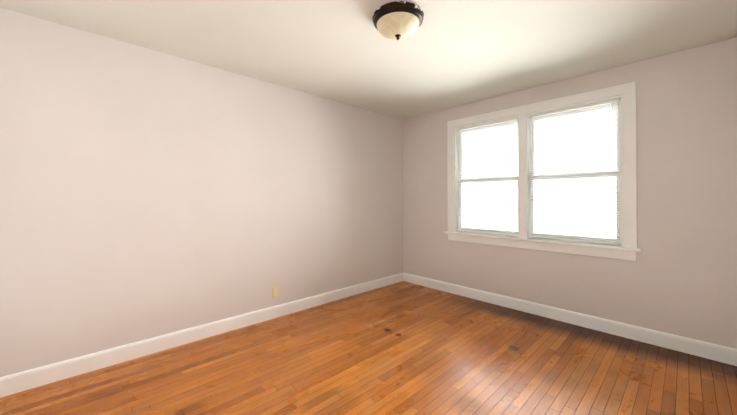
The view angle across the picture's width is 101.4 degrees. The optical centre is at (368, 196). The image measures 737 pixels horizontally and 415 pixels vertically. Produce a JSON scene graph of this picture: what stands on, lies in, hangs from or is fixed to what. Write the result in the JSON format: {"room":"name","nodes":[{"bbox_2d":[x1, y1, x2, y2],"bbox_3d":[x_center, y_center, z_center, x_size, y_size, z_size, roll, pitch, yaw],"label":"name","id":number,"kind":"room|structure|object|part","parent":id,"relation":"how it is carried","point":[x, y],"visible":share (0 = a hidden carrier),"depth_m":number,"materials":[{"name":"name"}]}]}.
{"room":"empty bedroom","nodes":[
{"label":"empty bedroom","id":0,"kind":"room"},
{"bbox_2d":[0,7,402,376],"bbox_3d":[-1.051,0.042,3.186,4.500,2.440,0.150,0,-1,-44],"label":"wall","id":1,"kind":"structure","parent":0,"point":[146,193],"depth_m":2.47,"materials":[{"name":"white paint"}]},
{"bbox_2d":[0,273,402,397],"bbox_3d":[-0.994,1.201,3.116,4.200,0.122,0.015,0,-1,-44],"label":"baseboard","id":2,"kind":"structure","parent":1,"relation":"attached to","point":[11,384],"depth_m":2.45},
{"bbox_2d":[273,286,278,297],"bbox_3d":[-0.967,1.000,3.148,0.070,0.115,0.008,0,-1,-44],"label":"electrical outlet","id":3,"kind":"object","parent":1,"relation":"attached to","point":[275,292],"visible":1,"depth_m":3.15,"materials":[{"name":"beige plastic"}]},
{"bbox_2d":[0,281,736,414],"bbox_3d":[0.189,1.312,1.870,4.500,0.120,3.750,0,-1,-44],"label":"floor","id":4,"kind":"structure","parent":0,"point":[403,348],"depth_m":2.15,"materials":[{"name":"brown wood"}]},
{"bbox_2d":[0,0,736,119],"bbox_3d":[0.189,-1.248,1.890,4.500,0.120,3.750,0,-1,-44],"label":"ceiling","id":5,"kind":"structure","parent":0,"point":[447,54],"depth_m":2.26,"materials":[{"name":"white paint"}]},
{"bbox_2d":[372,1,423,40],"bbox_3d":[0.195,-1.109,1.996,0.338,0.156,0.338,0,-1,-44],"label":"ceiling light","id":6,"kind":"object","parent":5,"relation":"attached to","point":[398,20],"visible":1,"depth_m":1.90,"materials":[{"name":"beige glass"}]},
{"bbox_3d":[0.195,-1.102,1.996,0.284,0.082,0.284,0,-1,-44],"label":"lamp shade","id":7,"kind":"part","parent":6,"relation":"part of","materials":[{"name":"beige glass"}]},
{"bbox_2d":[403,37,736,348],"bbox_3d":[1.766,0.044,3.377,0.150,2.440,3.450,0,-1,-44],"label":"wall","id":8,"kind":"structure","parent":0,"point":[678,277],"depth_m":2.58,"materials":[{"name":"white paint"}]},
{"bbox_2d":[447,82,636,260],"bbox_3d":[1.753,-0.215,3.374,0.167,1.571,1.880,0,-1,-44],"label":"window","id":9,"kind":"structure","parent":8,"relation":"in","point":[630,177],"depth_m":3.12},
{"bbox_2d":[457,117,517,130],"bbox_3d":[1.429,-0.875,3.674,0.025,0.025,0.780,0,-1,-44],"label":"blind headrail","id":10,"kind":"object","parent":9,"relation":"attached to","point":[490,123],"visible":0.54,"depth_m":3.64,"materials":[{"name":"white plastic"}]},
{"bbox_2d":[459,130,459,170],"bbox_3d":[1.179,-0.593,3.906,0.008,0.530,0.011,0,-1,-44],"label":"tilt wand","id":11,"kind":"object","parent":10,"relation":"hanging from","point":[459,150],"visible":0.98,"depth_m":3.90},
{"bbox_2d":[464,201,464,230],"bbox_3d":[1.228,-0.211,3.865,0.002,1.300,0.002,0,-1,-44],"label":"cord","id":12,"kind":"object","parent":10,"relation":"hanging from","point":[464,201],"depth_m":3.86,"materials":[{"name":"white"}]},
{"bbox_2d":[457,120,518,233],"bbox_3d":[1.429,-0.214,3.668,0.020,1.285,0.768,0,-1,-44],"label":"window blind slats","id":13,"kind":"object","parent":10,"relation":"hanging from","point":[505,176],"visible":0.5,"depth_m":3.64,"materials":[{"name":"white plastic"}]},
{"bbox_2d":[509,187,509,226],"bbox_3d":[1.615,-0.215,3.457,0.002,1.300,0.002,0,-1,-44],"label":"cord","id":14,"kind":"object","parent":10,"relation":"hanging from","point":[509,210],"depth_m":3.45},
{"bbox_2d":[514,135,514,190],"bbox_3d":[1.651,-0.462,3.410,0.011,0.800,0.012,0,-1,-44],"label":"lift cord","id":15,"kind":"object","parent":10,"relation":"hanging from","point":[514,156],"visible":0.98,"depth_m":3.41,"materials":[{"name":"white"}]},
{"bbox_3d":[1.490,-0.536,3.728,0.032,0.706,0.792,0,-1,-44],"label":"window sash","id":16,"kind":"part","parent":9,"relation":"part of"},
{"bbox_3d":[1.429,0.443,3.663,0.020,0.012,0.772,0,-1,-44],"label":"window blind bottom rail","id":17,"kind":"part","parent":9,"relation":"part of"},
{"bbox_3d":[1.464,0.119,3.699,0.032,0.685,0.792,0,-1,-44],"label":"window sash","id":18,"kind":"part","parent":9,"relation":"part of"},
{"bbox_3d":[1.761,-0.902,3.387,0.145,0.019,1.672,0,-1,-44],"label":"window head jamb","id":19,"kind":"part","parent":9,"relation":"part of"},
{"bbox_3d":[1.700,-0.956,3.330,0.022,0.089,1.880,0,-1,-44],"label":"window head casing","id":20,"kind":"part","parent":9,"relation":"part of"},
{"bbox_3d":[1.702,0.528,3.319,0.018,0.085,1.872,0,-1,-44],"label":"window apron","id":21,"kind":"part","parent":9,"relation":"part of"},
{"bbox_2d":[528,98,619,117],"bbox_3d":[2.030,-0.880,3.041,0.025,0.025,0.780,0,-1,-44],"label":"blind headrail","id":22,"kind":"object","parent":9,"relation":"attached to","point":[578,107],"visible":1,"depth_m":2.99,"materials":[{"name":"white plastic"}]},
{"bbox_2d":[532,121,532,165],"bbox_3d":[1.779,-0.598,3.273,0.008,0.530,0.011,0,-1,-44],"label":"tilt wand","id":23,"kind":"object","parent":22,"relation":"hanging from","point":[532,143],"visible":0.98,"depth_m":3.27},
{"bbox_2d":[529,102,619,241],"bbox_3d":[2.030,-0.218,3.036,0.024,1.300,0.768,0,-1,-44],"label":"window blind slats","id":24,"kind":"object","parent":22,"relation":"hanging from","point":[605,221],"depth_m":3.00,"materials":[{"name":"white plastic"}]},
{"bbox_3d":[2.030,-0.218,3.036,0.020,1.284,0.768,0,-1,-44],"label":"window blind slats","id":25,"kind":"part","parent":24,"relation":"part of","materials":[{"name":"white plastic"}]},
{"bbox_3d":[2.030,0.438,3.030,0.020,0.012,0.772,0,-1,-44],"label":"window blind bottom rail","id":26,"kind":"part","parent":9,"relation":"part of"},
{"bbox_3d":[2.065,0.114,3.066,0.032,0.685,0.792,0,-1,-44],"label":"window sash","id":27,"kind":"part","parent":9,"relation":"part of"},
{"bbox_3d":[2.090,-0.542,3.095,0.032,0.706,0.792,0,-1,-44],"label":"window sash","id":28,"kind":"part","parent":9,"relation":"part of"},
{"bbox_2d":[444,232,641,251],"bbox_3d":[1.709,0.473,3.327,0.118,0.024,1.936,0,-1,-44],"label":"window sill","id":29,"kind":"structure","parent":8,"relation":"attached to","point":[611,247],"depth_m":3.08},
{"bbox_2d":[403,273,736,365],"bbox_3d":[1.706,1.202,3.311,0.015,0.122,3.420,0,-1,-44],"label":"baseboard","id":30,"kind":"structure","parent":8,"relation":"attached to","point":[718,353],"depth_m":2.83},
{"label":"outside","id":31,"kind":"structure","parent":0,"visible":0},
{"bbox_2d":[462,109,616,237],"bbox_3d":[2.527,-0.331,4.103,0.050,5.200,6.450,0,-1,-44],"label":"sky","id":32,"kind":"structure","parent":31,"point":[544,192],"depth_m":4.09,"materials":[{"name":"white"}]}
]}

